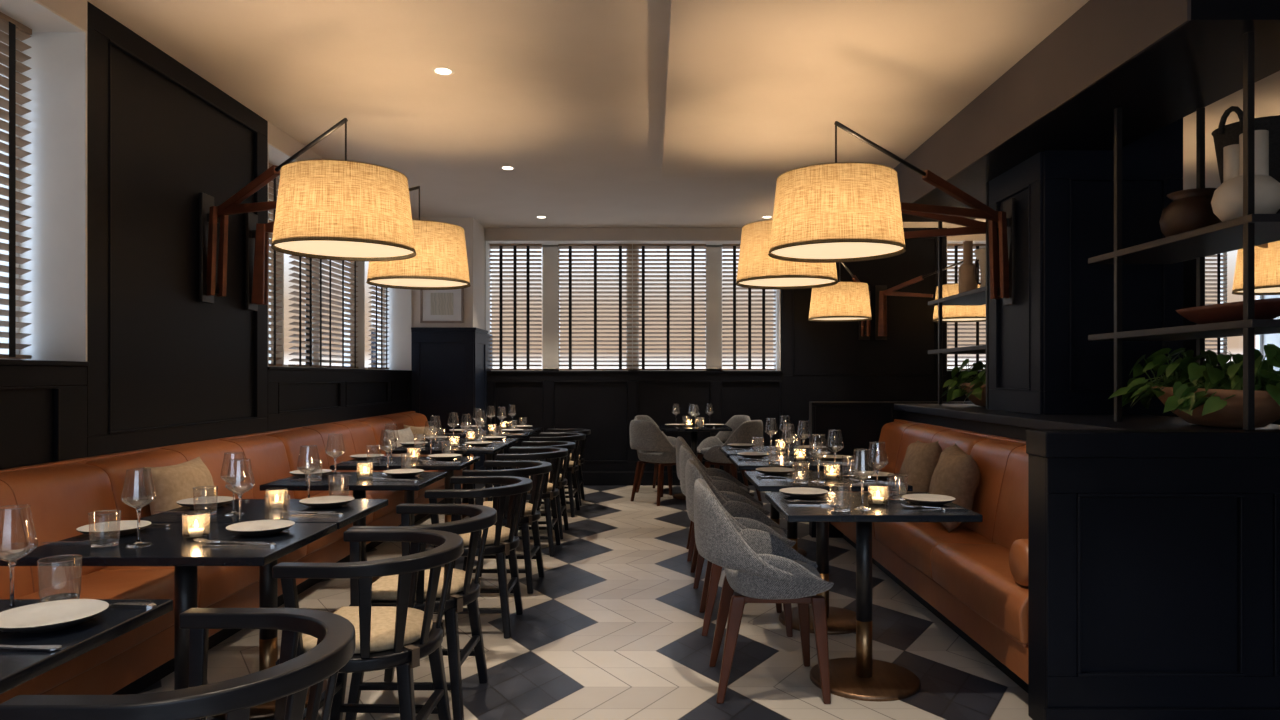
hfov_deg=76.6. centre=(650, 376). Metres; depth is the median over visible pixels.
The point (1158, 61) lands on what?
beam
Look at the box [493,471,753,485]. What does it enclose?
baseboard
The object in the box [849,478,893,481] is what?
fork
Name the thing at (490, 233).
trim
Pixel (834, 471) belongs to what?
wine glass
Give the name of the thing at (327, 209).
wall lamp
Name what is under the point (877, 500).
candle holder
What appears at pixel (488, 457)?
dining table
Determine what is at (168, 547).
dining table
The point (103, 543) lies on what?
water glass
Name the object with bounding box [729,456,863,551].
dining table
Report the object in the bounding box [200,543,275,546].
table knife
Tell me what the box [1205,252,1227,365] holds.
window blind
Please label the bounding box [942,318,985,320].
diffuser
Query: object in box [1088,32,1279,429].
shelving unit
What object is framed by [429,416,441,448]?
wine glass
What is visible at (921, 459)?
throw pillow
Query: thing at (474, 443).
plate
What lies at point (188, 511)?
table knife
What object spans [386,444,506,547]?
dining table
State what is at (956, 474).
throw pillow
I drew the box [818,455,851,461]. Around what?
plate
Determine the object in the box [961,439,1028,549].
cushion
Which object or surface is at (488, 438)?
plate
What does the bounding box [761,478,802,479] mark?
table knife
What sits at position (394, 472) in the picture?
plate
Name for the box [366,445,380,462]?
water glass
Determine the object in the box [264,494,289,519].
water glass
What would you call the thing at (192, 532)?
candle holder
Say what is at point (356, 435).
cushion
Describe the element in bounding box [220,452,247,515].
wine glass
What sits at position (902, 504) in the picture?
fork
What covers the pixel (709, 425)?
plate
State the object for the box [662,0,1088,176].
ceiling
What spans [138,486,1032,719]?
floor
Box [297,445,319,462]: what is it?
bowl
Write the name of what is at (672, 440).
upholstered chair
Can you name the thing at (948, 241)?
window
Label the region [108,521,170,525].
fork
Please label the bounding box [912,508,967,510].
table knife
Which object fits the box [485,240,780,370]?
window
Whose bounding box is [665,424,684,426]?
plate
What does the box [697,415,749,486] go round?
upholstered chair
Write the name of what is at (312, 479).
water glass
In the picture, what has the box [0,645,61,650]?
fork
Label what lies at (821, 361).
wall
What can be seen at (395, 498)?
seat cushion
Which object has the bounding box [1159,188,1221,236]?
clay pot
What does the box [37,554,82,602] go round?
water glass
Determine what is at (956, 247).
window blind
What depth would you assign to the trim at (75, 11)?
3.79 m
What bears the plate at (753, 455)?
on the dining table at (792, 527)
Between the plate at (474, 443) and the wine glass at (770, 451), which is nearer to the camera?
the wine glass at (770, 451)
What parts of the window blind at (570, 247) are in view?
head rail, rail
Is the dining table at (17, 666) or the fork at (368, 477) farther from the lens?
the fork at (368, 477)
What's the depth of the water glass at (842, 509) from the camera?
3.18 m
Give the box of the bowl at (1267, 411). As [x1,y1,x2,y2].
[1151,386,1279,427]
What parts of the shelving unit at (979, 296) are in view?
post, shelf, shelf, post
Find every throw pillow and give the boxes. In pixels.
[143,457,217,514]
[386,427,417,456]
[403,425,434,456]
[898,440,941,491]
[928,443,980,531]
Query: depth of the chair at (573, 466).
7.49 m
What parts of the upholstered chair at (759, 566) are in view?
leg, leg, backrest, seat, seat rail, leg, leg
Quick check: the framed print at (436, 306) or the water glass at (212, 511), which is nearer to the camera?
the water glass at (212, 511)
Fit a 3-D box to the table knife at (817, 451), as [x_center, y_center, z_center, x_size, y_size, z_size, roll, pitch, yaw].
[1.150,0.526,5.677,0.226,0.008,0.024,0,0,-1]
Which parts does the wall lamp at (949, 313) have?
wall plate, arm, arm, rod, lamp shade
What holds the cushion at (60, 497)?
on the banquette at (60, 495)
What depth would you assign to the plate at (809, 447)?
5.83 m
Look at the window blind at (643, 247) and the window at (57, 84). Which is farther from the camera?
the window blind at (643, 247)
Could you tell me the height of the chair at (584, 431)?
0.745 m
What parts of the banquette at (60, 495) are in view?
rail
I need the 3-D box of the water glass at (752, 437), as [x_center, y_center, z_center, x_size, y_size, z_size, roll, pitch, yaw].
[0.749,0.477,5.664,0.087,0.106,0.087,0,0,28]
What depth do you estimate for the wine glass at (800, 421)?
5.34 m
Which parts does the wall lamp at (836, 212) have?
lamp shade, rod, arm, arm, wall plate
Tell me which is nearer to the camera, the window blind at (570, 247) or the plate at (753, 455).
the plate at (753, 455)
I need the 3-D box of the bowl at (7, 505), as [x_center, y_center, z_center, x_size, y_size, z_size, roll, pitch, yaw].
[-1.432,0.336,1.815,0.095,0.089,0.095,0,0,34]
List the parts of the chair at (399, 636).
arm post, leg, arm post, seat, arm rail, leg, leg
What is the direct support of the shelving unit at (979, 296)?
on the ledge
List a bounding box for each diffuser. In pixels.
[275,241,412,257]
[370,279,466,286]
[739,278,833,285]
[771,242,902,258]
[815,318,866,319]
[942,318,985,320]
[1238,287,1279,292]
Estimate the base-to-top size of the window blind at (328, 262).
1.535 m
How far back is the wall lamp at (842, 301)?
8.50 m
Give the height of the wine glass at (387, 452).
0.239 m
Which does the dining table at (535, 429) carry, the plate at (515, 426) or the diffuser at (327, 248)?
the plate at (515, 426)
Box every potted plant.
[941,359,985,406]
[1108,344,1279,427]
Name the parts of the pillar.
moulding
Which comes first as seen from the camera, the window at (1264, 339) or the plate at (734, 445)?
the plate at (734, 445)
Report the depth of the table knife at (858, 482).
4.03 m
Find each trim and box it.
[0,359,411,371]
[38,0,323,160]
[485,228,985,239]
[487,371,1278,372]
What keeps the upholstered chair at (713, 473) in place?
on the floor
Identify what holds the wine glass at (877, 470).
on the dining table at (862, 677)
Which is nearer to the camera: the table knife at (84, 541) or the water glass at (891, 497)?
the table knife at (84, 541)
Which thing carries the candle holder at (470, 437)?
on the dining table at (509, 441)
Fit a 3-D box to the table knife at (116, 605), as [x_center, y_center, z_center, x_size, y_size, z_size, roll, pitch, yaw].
[-1.255,0.526,1.871,0.226,0.008,0.024,0,0,3]
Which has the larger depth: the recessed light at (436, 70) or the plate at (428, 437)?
the plate at (428, 437)
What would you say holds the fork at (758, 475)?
on the dining table at (839, 620)
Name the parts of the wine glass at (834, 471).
stem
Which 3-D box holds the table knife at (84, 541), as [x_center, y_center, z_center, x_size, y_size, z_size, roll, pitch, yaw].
[-1.829,0.526,2.590,0.226,0.008,0.024,0,0,-6]
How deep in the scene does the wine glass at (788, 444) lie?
4.99 m
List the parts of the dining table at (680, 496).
post, mounting plate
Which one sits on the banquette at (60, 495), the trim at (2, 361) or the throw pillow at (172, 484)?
the throw pillow at (172, 484)
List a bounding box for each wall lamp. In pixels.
[199,118,415,303]
[246,186,470,310]
[736,210,985,288]
[768,121,1014,305]
[809,262,871,339]
[876,261,985,339]
[1232,241,1279,294]
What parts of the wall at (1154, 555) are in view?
panel moulding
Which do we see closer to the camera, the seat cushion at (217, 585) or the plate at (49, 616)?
the plate at (49, 616)
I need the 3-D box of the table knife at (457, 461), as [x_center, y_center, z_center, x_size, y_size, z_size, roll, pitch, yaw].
[-1.289,0.526,4.989,0.226,0.008,0.024,0,0,-6]
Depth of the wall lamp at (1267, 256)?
5.67 m
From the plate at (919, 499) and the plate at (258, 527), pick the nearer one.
the plate at (258, 527)
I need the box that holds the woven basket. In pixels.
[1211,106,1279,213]
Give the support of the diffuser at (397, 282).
attached to the wall lamp at (440, 262)
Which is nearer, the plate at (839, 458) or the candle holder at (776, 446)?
the plate at (839, 458)
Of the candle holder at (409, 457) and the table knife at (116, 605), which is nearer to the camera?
the table knife at (116, 605)
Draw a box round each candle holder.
[182,511,209,539]
[266,488,287,509]
[357,462,372,478]
[407,447,419,460]
[449,436,459,446]
[467,431,475,439]
[488,424,496,432]
[500,421,507,427]
[685,419,692,426]
[775,439,786,450]
[794,448,806,460]
[824,463,839,479]
[868,484,887,504]
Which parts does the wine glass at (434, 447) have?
stem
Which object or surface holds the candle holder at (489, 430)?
on the dining table at (488, 457)
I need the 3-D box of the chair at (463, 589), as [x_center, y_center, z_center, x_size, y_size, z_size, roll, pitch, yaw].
[-0.870,0.910,3.199,0.513,0.745,0.578,0,0,1]
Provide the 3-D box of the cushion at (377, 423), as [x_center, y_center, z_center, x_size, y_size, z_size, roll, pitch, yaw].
[-2.508,0.617,8.050,0.273,0.479,1.738,0,0,0]
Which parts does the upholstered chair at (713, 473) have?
leg, leg, backrest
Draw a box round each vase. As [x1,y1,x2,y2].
[958,241,977,292]
[1211,130,1279,221]
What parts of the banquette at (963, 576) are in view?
rail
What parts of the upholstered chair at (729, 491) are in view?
leg, leg, backrest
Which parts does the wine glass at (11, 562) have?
stem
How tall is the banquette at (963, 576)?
0.945 m
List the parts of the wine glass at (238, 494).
stem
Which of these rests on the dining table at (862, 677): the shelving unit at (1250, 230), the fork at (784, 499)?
the fork at (784, 499)
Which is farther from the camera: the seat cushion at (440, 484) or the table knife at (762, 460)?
the seat cushion at (440, 484)
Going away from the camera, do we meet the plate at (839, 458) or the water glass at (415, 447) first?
the plate at (839, 458)
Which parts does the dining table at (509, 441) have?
post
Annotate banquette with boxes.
[0,411,473,703]
[830,419,1028,692]
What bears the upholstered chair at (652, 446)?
on the floor
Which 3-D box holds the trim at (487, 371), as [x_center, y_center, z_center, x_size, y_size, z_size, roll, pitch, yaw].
[2.772,-0.061,9.773,9.456,0.022,0.415,0,0,0]
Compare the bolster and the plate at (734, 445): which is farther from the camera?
the plate at (734, 445)
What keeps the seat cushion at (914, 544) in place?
on the banquette at (963, 576)
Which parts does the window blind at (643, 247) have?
head rail, rail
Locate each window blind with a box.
[0,12,31,358]
[269,163,282,365]
[288,255,324,366]
[321,260,358,367]
[368,286,388,368]
[490,244,541,369]
[558,244,631,369]
[633,244,705,369]
[722,244,775,369]
[947,244,985,369]
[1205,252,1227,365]
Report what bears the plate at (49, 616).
on the dining table at (17, 666)
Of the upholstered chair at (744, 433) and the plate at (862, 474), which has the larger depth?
the upholstered chair at (744, 433)
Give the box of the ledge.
[894,404,1279,429]
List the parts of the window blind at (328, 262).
rail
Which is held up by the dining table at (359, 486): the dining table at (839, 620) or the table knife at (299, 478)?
the table knife at (299, 478)
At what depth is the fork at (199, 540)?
2.56 m
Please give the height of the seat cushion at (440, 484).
0.204 m
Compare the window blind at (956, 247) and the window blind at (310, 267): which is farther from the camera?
the window blind at (956, 247)
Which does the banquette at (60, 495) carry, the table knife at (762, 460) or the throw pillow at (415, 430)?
the throw pillow at (415, 430)
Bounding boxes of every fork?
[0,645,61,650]
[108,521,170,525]
[194,538,265,543]
[274,510,335,512]
[368,477,410,479]
[758,475,799,477]
[784,499,835,501]
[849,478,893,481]
[902,504,953,508]
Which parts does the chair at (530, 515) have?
leg, arm post, arm post, seat, arm rail, leg, leg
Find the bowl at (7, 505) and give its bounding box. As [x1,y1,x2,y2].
[0,505,37,539]
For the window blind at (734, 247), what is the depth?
9.83 m
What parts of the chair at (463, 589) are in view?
leg, arm post, leg, arm post, seat, arm rail, leg, leg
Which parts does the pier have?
panel frame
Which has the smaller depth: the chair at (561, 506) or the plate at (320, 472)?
the plate at (320, 472)
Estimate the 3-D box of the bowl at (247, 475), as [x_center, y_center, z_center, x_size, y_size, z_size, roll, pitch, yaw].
[-1.607,0.396,3.122,0.095,0.032,0.095,0,0,-44]
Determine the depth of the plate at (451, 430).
7.65 m
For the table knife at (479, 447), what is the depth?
6.00 m
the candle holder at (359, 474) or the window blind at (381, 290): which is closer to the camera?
the candle holder at (359, 474)
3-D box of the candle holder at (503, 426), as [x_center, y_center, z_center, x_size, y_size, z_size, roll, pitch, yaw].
[-1.498,0.488,8.233,0.080,0.083,0.080,0,0,28]
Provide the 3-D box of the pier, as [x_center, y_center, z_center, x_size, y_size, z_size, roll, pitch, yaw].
[-2.510,-0.243,9.457,1.169,3.046,1.085,0,0,0]
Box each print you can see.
[420,288,463,322]
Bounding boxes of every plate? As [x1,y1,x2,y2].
[0,599,108,632]
[76,520,150,536]
[176,496,232,508]
[226,520,294,535]
[289,469,331,477]
[299,496,354,507]
[350,454,384,460]
[383,469,423,476]
[400,441,427,446]
[422,436,446,440]
[428,454,461,459]
[450,429,471,432]
[464,425,482,428]
[465,441,492,446]
[481,436,505,440]
[502,429,522,432]
[512,425,531,428]
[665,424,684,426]
[704,424,723,426]
[727,443,754,448]
[737,452,768,458]
[755,467,794,475]
[779,487,827,498]
[797,445,826,450]
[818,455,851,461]
[853,471,894,479]
[902,494,954,505]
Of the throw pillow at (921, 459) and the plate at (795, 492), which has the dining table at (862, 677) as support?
the plate at (795, 492)
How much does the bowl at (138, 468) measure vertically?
0.089 m
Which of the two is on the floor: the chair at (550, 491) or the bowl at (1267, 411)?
the chair at (550, 491)
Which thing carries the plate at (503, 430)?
on the dining table at (488, 457)
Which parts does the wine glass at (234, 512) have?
stem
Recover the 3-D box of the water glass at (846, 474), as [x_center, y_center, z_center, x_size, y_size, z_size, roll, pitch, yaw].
[1.064,0.477,4.330,0.087,0.106,0.087,0,0,24]
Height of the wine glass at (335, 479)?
0.239 m
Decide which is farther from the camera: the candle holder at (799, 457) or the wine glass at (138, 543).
the candle holder at (799, 457)
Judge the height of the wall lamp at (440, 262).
0.839 m
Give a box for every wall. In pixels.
[0,1,410,469]
[487,228,1279,470]
[809,402,973,537]
[900,411,1038,440]
[1026,430,1279,719]
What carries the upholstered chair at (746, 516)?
on the floor
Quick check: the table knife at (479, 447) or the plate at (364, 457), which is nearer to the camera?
the plate at (364, 457)
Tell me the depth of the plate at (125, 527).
2.75 m
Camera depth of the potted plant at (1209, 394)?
3.31 m
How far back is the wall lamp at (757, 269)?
5.25 m
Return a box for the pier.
[371,217,492,488]
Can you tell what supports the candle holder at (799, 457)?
on the dining table at (792, 527)
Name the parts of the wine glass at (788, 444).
stem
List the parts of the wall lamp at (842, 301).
lamp shade, rod, arm, wall plate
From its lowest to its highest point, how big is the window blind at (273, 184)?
1.535 m
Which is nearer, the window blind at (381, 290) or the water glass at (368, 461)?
the water glass at (368, 461)
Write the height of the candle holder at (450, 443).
0.083 m
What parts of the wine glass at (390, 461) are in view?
stem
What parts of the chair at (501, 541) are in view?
arm post, arm post, seat, arm rail, leg, leg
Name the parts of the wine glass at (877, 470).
stem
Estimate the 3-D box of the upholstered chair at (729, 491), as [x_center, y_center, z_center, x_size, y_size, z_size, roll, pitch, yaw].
[0.453,0.856,5.100,0.551,0.848,0.563,0,0,0]
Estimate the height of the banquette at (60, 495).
0.905 m
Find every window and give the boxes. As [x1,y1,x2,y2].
[0,0,86,361]
[268,143,411,369]
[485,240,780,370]
[947,240,985,370]
[1220,252,1279,370]
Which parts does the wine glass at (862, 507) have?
stem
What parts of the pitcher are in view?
handle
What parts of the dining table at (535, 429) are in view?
post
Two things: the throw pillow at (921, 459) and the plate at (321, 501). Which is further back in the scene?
the throw pillow at (921, 459)
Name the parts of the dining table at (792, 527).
post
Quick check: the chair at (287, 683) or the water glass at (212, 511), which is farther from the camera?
the water glass at (212, 511)
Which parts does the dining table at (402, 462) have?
post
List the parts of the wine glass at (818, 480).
stem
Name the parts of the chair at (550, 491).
arm rail, seat, leg, leg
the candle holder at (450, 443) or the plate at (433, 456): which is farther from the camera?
the candle holder at (450, 443)
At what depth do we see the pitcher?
5.60 m
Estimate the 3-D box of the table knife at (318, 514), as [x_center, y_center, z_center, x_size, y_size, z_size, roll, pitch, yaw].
[-1.294,0.526,3.104,0.226,0.008,0.022,0,0,0]
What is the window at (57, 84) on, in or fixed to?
in the wall at (168, 367)
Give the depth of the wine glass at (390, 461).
5.00 m
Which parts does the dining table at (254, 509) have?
post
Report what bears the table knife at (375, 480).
on the dining table at (359, 486)
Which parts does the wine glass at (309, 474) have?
stem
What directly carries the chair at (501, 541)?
on the floor
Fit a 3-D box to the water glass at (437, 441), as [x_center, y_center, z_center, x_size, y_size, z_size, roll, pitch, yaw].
[-1.715,0.477,6.582,0.087,0.106,0.087,0,0,-30]
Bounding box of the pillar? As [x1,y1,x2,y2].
[989,118,1182,414]
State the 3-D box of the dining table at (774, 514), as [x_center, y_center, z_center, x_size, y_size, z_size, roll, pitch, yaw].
[0.900,0.905,5.880,0.750,0.750,0.620,0,0,0]
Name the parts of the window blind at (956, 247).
head rail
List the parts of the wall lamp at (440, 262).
wall plate, arm, rod, lamp shade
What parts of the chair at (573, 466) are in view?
arm rail, seat, leg, leg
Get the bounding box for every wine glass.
[0,505,37,611]
[121,468,155,547]
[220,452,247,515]
[225,459,254,522]
[297,445,320,502]
[326,434,344,481]
[379,430,396,473]
[383,424,398,462]
[423,421,435,457]
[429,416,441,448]
[462,414,472,444]
[478,411,486,439]
[766,418,777,452]
[781,424,794,463]
[796,421,810,457]
[809,434,827,482]
[826,430,843,473]
[850,449,874,509]
[866,442,887,496]
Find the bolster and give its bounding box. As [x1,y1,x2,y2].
[1009,539,1027,586]
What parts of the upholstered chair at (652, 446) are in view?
leg, backrest, leg, leg, seat rail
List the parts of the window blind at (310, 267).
rail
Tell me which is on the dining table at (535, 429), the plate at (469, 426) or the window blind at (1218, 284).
the plate at (469, 426)
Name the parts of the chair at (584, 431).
arm rail, leg, leg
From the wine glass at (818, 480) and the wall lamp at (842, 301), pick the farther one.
the wall lamp at (842, 301)
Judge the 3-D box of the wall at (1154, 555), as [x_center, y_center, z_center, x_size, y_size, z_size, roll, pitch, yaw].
[2.606,0.739,2.977,2.388,1.082,0.167,0,0,0]
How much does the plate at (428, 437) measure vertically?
0.028 m
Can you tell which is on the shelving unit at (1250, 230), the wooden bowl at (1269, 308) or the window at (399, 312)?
the wooden bowl at (1269, 308)
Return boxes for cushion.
[0,463,118,598]
[0,569,199,703]
[86,435,293,520]
[99,545,306,607]
[268,421,378,498]
[302,495,373,554]
[313,490,418,520]
[360,413,428,455]
[379,470,444,496]
[874,421,987,479]
[874,522,995,578]
[931,543,1027,644]
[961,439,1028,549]
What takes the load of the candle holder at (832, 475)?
on the dining table at (839, 620)
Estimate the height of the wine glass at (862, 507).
0.239 m
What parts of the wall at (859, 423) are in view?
panel frame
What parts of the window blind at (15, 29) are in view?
head rail, rail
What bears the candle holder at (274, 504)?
on the dining table at (254, 509)
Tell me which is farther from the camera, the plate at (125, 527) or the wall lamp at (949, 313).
the wall lamp at (949, 313)
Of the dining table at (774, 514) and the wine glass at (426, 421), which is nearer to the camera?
the wine glass at (426, 421)
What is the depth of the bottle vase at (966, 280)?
5.94 m
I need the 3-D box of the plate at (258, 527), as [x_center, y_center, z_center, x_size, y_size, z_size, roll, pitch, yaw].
[-1.324,0.516,2.750,0.212,0.028,0.212,0,0,6]
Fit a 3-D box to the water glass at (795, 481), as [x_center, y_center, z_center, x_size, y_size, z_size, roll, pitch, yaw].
[0.747,0.477,4.038,0.087,0.106,0.087,0,0,-24]
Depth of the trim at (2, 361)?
3.74 m
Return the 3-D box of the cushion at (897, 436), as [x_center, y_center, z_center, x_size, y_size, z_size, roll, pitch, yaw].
[1.854,0.597,5.520,0.253,0.519,1.798,0,0,0]
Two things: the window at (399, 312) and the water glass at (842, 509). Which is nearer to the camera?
the water glass at (842, 509)
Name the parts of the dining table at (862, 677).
post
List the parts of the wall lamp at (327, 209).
wall plate, arm, arm, rod, lamp shade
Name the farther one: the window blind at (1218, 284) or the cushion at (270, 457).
the window blind at (1218, 284)
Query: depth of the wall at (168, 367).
4.40 m
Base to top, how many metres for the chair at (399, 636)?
0.745 m
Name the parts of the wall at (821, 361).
moulding, frame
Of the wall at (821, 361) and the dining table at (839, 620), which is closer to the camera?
the dining table at (839, 620)
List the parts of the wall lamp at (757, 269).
lamp shade, arm, arm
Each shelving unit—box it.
[928,182,988,408]
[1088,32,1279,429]
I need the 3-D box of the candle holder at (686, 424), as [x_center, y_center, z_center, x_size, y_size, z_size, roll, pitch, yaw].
[0.403,0.488,8.581,0.080,0.083,0.080,0,0,-7]
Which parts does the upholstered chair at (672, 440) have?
leg, backrest, leg, leg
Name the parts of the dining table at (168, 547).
post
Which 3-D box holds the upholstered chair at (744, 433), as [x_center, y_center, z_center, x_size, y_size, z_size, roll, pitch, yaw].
[0.856,0.856,8.315,0.551,0.848,0.563,0,0,42]
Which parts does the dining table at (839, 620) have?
post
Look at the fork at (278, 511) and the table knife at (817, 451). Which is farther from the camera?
the table knife at (817, 451)
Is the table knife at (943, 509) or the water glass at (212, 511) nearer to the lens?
the water glass at (212, 511)
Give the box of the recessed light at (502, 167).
[500,166,514,169]
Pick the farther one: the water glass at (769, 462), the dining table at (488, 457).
the dining table at (488, 457)
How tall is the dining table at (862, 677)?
0.750 m
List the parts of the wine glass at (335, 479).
stem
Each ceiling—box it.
[87,0,1279,227]
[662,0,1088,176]
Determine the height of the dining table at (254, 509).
0.750 m
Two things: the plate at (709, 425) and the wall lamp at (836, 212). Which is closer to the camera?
the wall lamp at (836, 212)
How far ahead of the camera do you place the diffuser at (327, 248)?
4.02 m
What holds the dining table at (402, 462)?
on the floor
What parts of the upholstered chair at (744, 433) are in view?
leg, seat rail, leg, leg, backrest, leg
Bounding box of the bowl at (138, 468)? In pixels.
[121,468,155,494]
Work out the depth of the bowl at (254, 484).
2.84 m
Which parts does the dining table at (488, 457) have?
post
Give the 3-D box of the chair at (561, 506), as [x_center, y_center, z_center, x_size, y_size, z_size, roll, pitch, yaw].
[-0.870,0.910,6.580,0.513,0.745,0.578,0,0,1]
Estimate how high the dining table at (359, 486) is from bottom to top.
0.750 m
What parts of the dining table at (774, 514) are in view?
post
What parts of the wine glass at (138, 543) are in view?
stem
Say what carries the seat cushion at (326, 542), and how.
on the banquette at (60, 495)
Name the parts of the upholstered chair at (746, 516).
leg, leg, backrest, seat, leg, leg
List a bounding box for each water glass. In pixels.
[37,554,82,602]
[88,510,120,547]
[193,486,217,515]
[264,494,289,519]
[304,459,322,481]
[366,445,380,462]
[414,434,425,448]
[435,429,444,442]
[752,437,763,451]
[767,446,780,463]
[792,461,809,483]
[830,483,851,512]
[842,455,857,476]
[887,474,907,500]
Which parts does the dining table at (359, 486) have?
post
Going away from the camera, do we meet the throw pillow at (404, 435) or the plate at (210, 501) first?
the plate at (210, 501)
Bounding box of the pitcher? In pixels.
[974,248,985,287]
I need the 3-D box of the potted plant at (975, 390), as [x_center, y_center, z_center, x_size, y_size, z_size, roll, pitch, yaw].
[2.424,0.038,5.773,0.585,0.346,0.857,0,0,0]
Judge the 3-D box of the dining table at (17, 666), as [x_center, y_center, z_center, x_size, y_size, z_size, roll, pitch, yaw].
[-1.530,0.905,1.655,0.780,0.750,0.560,0,0,0]
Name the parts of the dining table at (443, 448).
post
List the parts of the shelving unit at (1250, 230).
post, shelf, shelf, post, post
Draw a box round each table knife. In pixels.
[40,539,100,543]
[109,602,156,608]
[157,510,196,512]
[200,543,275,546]
[274,478,305,479]
[283,513,342,515]
[375,480,417,481]
[429,461,460,462]
[461,447,491,448]
[742,460,776,461]
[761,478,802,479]
[789,504,844,505]
[799,451,830,452]
[836,462,857,463]
[858,482,903,483]
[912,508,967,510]
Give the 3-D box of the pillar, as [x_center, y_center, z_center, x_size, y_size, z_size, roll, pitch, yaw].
[2.597,-0.704,4.919,0.806,1.832,0.722,0,0,0]
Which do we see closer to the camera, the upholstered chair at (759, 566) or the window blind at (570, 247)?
the upholstered chair at (759, 566)
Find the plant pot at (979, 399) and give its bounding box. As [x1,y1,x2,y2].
[960,383,985,406]
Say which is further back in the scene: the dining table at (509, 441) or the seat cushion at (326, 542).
the dining table at (509, 441)
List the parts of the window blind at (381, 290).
rail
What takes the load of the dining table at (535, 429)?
on the floor
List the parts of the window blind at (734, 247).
head rail, rail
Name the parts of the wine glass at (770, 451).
stem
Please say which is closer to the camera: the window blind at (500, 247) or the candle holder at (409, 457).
the candle holder at (409, 457)
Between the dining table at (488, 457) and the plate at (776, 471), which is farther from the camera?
the dining table at (488, 457)
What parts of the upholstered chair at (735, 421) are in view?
leg, seat, backrest, leg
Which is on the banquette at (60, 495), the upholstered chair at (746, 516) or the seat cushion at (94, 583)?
the seat cushion at (94, 583)
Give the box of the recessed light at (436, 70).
[432,67,453,75]
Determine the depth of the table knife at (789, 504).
3.33 m
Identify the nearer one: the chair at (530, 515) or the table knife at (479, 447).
the chair at (530, 515)
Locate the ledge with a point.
(973, 412)
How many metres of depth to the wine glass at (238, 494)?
2.85 m
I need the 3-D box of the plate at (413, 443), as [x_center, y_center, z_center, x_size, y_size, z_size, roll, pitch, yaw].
[-1.819,0.516,6.213,0.212,0.028,0.212,0,0,-10]
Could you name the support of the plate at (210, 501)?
on the dining table at (254, 509)
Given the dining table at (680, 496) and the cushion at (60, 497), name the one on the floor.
the dining table at (680, 496)
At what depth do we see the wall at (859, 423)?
6.45 m
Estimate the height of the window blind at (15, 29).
1.535 m
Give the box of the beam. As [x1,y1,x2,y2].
[894,0,1279,221]
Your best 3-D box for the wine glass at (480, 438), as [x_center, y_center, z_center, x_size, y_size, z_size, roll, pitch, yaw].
[-1.448,0.410,6.897,0.095,0.239,0.095,0,0,32]
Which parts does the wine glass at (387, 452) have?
stem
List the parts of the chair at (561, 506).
arm rail, seat, leg, leg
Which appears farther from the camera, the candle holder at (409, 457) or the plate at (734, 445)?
the plate at (734, 445)
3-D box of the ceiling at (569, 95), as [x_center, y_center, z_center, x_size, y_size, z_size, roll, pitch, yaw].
[2.525,-1.816,3.275,11.750,0.100,13.550,0,0,0]
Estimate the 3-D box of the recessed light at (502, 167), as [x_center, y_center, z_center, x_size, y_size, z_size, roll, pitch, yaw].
[-1.210,-1.763,6.840,0.128,0.004,0.128,0,0,0]
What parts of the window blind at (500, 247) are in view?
head rail, rail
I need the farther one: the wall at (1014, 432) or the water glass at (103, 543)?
the wall at (1014, 432)
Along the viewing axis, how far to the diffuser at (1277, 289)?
5.97 m
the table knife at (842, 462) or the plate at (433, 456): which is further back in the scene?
the plate at (433, 456)
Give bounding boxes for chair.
[0,608,355,719]
[272,529,463,719]
[345,504,496,719]
[424,476,532,638]
[462,461,551,593]
[494,447,567,556]
[511,441,575,539]
[529,433,585,516]
[540,429,590,505]
[630,420,675,505]
[634,415,676,494]
[676,437,753,560]
[679,445,769,588]
[685,459,795,636]
[693,478,833,703]
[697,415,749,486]
[703,420,762,500]
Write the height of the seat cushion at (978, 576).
0.204 m
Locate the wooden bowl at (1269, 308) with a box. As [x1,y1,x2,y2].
[1175,298,1279,323]
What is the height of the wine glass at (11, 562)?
0.239 m
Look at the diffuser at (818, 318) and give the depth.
8.83 m
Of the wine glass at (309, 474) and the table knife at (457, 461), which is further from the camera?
the table knife at (457, 461)
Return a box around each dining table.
[0,523,336,689]
[0,599,172,693]
[136,499,387,719]
[260,472,446,612]
[330,457,479,582]
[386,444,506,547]
[421,438,518,518]
[440,431,533,500]
[465,427,542,501]
[659,425,731,499]
[720,446,833,556]
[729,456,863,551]
[744,471,912,634]
[765,492,982,701]

